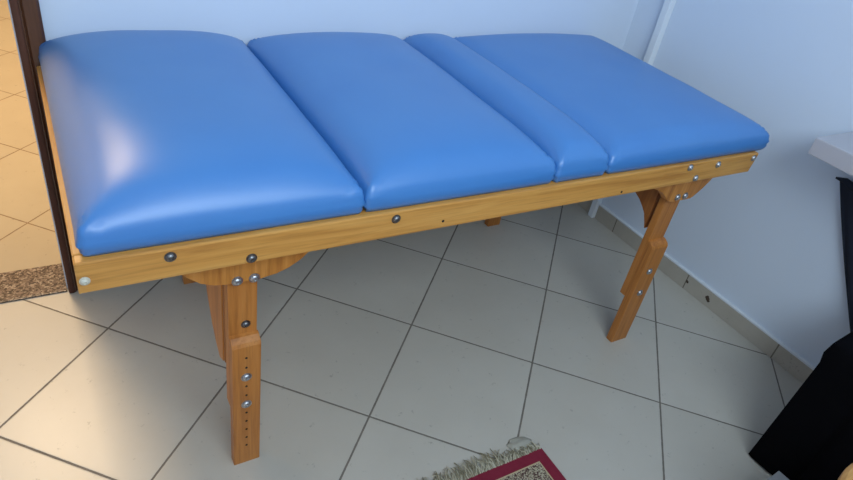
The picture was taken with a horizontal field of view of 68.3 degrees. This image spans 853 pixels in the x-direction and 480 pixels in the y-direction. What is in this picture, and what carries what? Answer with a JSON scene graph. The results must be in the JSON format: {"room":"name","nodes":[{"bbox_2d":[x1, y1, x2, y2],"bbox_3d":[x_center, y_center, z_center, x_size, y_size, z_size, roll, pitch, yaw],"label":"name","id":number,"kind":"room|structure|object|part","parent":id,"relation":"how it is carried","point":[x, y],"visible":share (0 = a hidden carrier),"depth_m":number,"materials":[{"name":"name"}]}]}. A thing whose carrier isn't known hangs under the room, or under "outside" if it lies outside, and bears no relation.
{"room":"examination room","nodes":[
{"label":"examination room","id":0,"kind":"room"},
{"bbox_2d":[0,0,61,272],"bbox_3d":[-2.158,-1.099,3.475,2.550,0.050,4.280,-11,40,-29],"label":"floor","id":1,"kind":"structure","parent":0,"point":[28,239],"depth_m":2.33,"materials":[{"name":"tile"}]},
{"bbox_2d":[7,0,638,287],"bbox_3d":[-0.496,-1.087,1.421,3.408,2.850,0.120,-11,40,-29],"label":"wall","id":2,"kind":"structure","parent":0,"point":[610,21],"depth_m":1.86,"materials":[{"name":"white paint"}]},
{"bbox_2d":[0,263,66,303],"bbox_3d":[-1.487,0.185,1.740,0.855,0.006,0.142,-11,40,-29],"label":"threshold","id":3,"kind":"object","parent":2,"relation":"attached to","point":[16,285],"depth_m":1.90,"materials":[{"name":"brown stone"}]},
{"bbox_2d":[9,0,77,292],"bbox_3d":[-1.317,-0.664,1.151,0.977,2.100,0.154,-11,40,-29],"label":"door frame","id":4,"kind":"structure","parent":2,"relation":"in","point":[26,14],"depth_m":1.56,"materials":[{"name":"brown wood"}]},
{"bbox_2d":[0,203,802,479],"bbox_3d":[-0.080,0.781,1.319,3.408,0.050,2.500,-11,40,-29],"label":"floor","id":5,"kind":"structure","parent":0,"point":[411,356],"depth_m":1.85,"materials":[{"name":"tile"}]},
{"bbox_2d":[37,30,769,464],"bbox_3d":[-0.006,-0.109,1.850,1.828,0.832,0.846,-11,40,-29],"label":"massage table","id":6,"kind":"object","parent":5,"relation":"on","point":[217,161],"visible":1,"depth_m":1.33,"materials":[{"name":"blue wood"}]},
{"bbox_3d":[-0.742,-0.173,1.269,0.022,0.060,0.792,-11,40,-29],"label":"rail","id":7,"kind":"part","parent":6,"relation":"part of","materials":[{"name":"brown wood"}]},
{"bbox_3d":[-0.724,-0.034,1.921,0.062,0.404,0.025,-11,40,-29],"label":"leg","id":8,"kind":"part","parent":6,"relation":"part of","materials":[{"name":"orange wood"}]},
{"bbox_2d":[38,30,365,256],"bbox_3d":[-0.516,-0.291,1.339,0.502,0.126,0.833,-11,40,-29],"label":"cushion","id":9,"kind":"object","parent":6,"relation":"on","point":[166,143],"depth_m":1.14,"materials":[{"name":"blue leather"}]},
{"bbox_3d":[-0.387,0.159,1.309,0.060,0.506,0.027,-11,40,-29],"label":"leg","id":10,"kind":"part","parent":6,"relation":"part of","materials":[{"name":"orange wood"}]},
{"bbox_3d":[-0.411,0.367,1.424,0.062,0.404,0.025,-11,40,-29],"label":"leg","id":11,"kind":"part","parent":6,"relation":"part of","materials":[{"name":"orange wood"}]},
{"bbox_3d":[-0.338,0.019,1.190,0.315,0.130,0.024,-11,40,-29],"label":"gusset plate","id":12,"kind":"part","parent":6,"relation":"part of","materials":[{"name":"orange wood"}]},
{"bbox_2d":[247,32,555,211],"bbox_3d":[-0.097,-0.366,1.579,0.501,0.113,0.832,-11,40,-29],"label":"cushion","id":13,"kind":"object","parent":6,"relation":"on","point":[415,131],"depth_m":1.39,"materials":[{"name":"blue leather"}]},
{"bbox_3d":[0.199,-0.089,1.414,1.751,0.060,0.024,-11,40,-29],"label":"rail","id":14,"kind":"part","parent":6,"relation":"part of","materials":[{"name":"brown wood"}]},
{"bbox_3d":[0.304,-0.231,2.501,0.062,0.404,0.025,-11,40,-29],"label":"leg","id":15,"kind":"part","parent":6,"relation":"part of","materials":[{"name":"orange wood"}]},
{"bbox_2d":[403,33,608,182],"bbox_3d":[0.181,-0.415,1.740,0.175,0.102,0.837,-10,39,-28],"label":"cushion","id":16,"kind":"object","parent":6,"relation":"on","point":[578,150],"depth_m":1.57,"materials":[{"name":"blue leather"}]},
{"bbox_2d":[454,33,769,173],"bbox_3d":[0.536,-0.482,1.941,0.685,0.100,0.832,-11,40,-29],"label":"cushion","id":17,"kind":"object","parent":6,"relation":"on","point":[646,120],"depth_m":1.75,"materials":[{"name":"blue leather"}]},
{"bbox_3d":[0.676,0.167,2.024,0.071,0.404,0.025,-11,40,-29],"label":"leg","id":18,"kind":"part","parent":6,"relation":"part of","materials":[{"name":"orange wood"}]},
{"bbox_3d":[0.702,-0.038,1.907,0.069,0.506,0.021,-11,40,-29],"label":"leg","id":19,"kind":"part","parent":6,"relation":"part of","materials":[{"name":"orange wood"}]},
{"bbox_3d":[0.736,-0.175,1.785,0.274,0.136,0.024,-11,40,-29],"label":"gusset plate","id":20,"kind":"part","parent":6,"relation":"part of","materials":[{"name":"orange wood"}]},
{"bbox_2d":[416,441,565,479],"bbox_3d":[0.291,0.939,1.134,0.721,0.015,1.269,-11,40,-29],"label":"rug","id":21,"kind":"object","parent":5,"relation":"on","point":[535,464],"visible":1,"depth_m":1.63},
{"bbox_2d":[507,437,531,451],"bbox_3d":[0.253,0.548,1.697,0.077,0.013,0.046,-3,36,-20],"label":"scrap","id":22,"kind":"object","parent":5,"relation":"on","point":[517,442],"visible":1,"depth_m":1.69,"materials":[{"name":"white paper"}]},
{"bbox_2d":[767,471,788,479],"bbox_3d":[0.902,0.680,1.607,0.088,0.105,0.108,-14,41,-32],"label":"storage box","id":23,"kind":"object","parent":5,"relation":"on","point":[778,475],"visible":1,"depth_m":1.62,"materials":[{"name":"grey"}]},
{"bbox_2d":[838,463,852,479],"bbox_3d":[0.879,0.710,1.248,0.326,0.454,0.326,-11,40,-29],"label":"round stool","id":24,"kind":"object","parent":5,"relation":"on","point":[847,474],"visible":1,"depth_m":1.21,"materials":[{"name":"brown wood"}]},
{"bbox_2d":[602,0,852,366],"bbox_3d":[1.583,-0.597,1.295,0.120,2.850,2.620,-11,40,-29],"label":"wall","id":25,"kind":"structure","parent":0,"point":[767,238],"depth_m":2.08,"materials":[{"name":"white paint"}]},
{"bbox_2d":[588,0,675,217],"bbox_3d":[0.960,-1.247,2.023,0.030,2.800,0.028,-11,40,-29],"label":"trim","id":26,"kind":"structure","parent":25,"relation":"attached to","point":[668,6],"depth_m":2.35,"materials":[{"name":"white paint"}]},
{"bbox_2d":[577,200,814,382],"bbox_3d":[1.285,0.471,2.049,0.014,0.074,2.500,-11,40,-29],"label":"baseboard","id":27,"kind":"structure","parent":25,"relation":"attached to","point":[787,358],"depth_m":2.32,"materials":[{"name":"tile"}]},
{"bbox_2d":[808,132,852,175],"bbox_3d":[1.454,0.133,1.412,0.230,0.210,1.253,-11,40,-29],"label":"wall shelf","id":28,"kind":"object","parent":25,"relation":"attached to","point":[836,150],"visible":1,"depth_m":1.70,"materials":[{"name":"white laminate"}]},
{"bbox_2d":[835,177,852,331],"bbox_3d":[1.329,0.099,1.779,0.043,0.503,0.550,-11,40,-29],"label":"garment","id":29,"kind":"object","parent":28,"relation":"hanging from","point":[846,185],"visible":0.98,"depth_m":1.88,"materials":[{"name":"black fabric"}]},
{"bbox_3d":[1.228,0.546,1.595,0.300,0.440,0.420,-11,40,-29],"label":"wooden chair","id":30,"kind":"object","parent":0,"visible":0},
{"bbox_2d":[748,331,852,479],"bbox_3d":[1.242,0.510,1.566,0.412,0.524,0.525,-11,40,-29],"label":"cloth","id":31,"kind":"object","parent":30,"relation":"on","point":[811,438],"visible":0.99,"depth_m":1.61,"materials":[{"name":"black fabric"}]}
]}

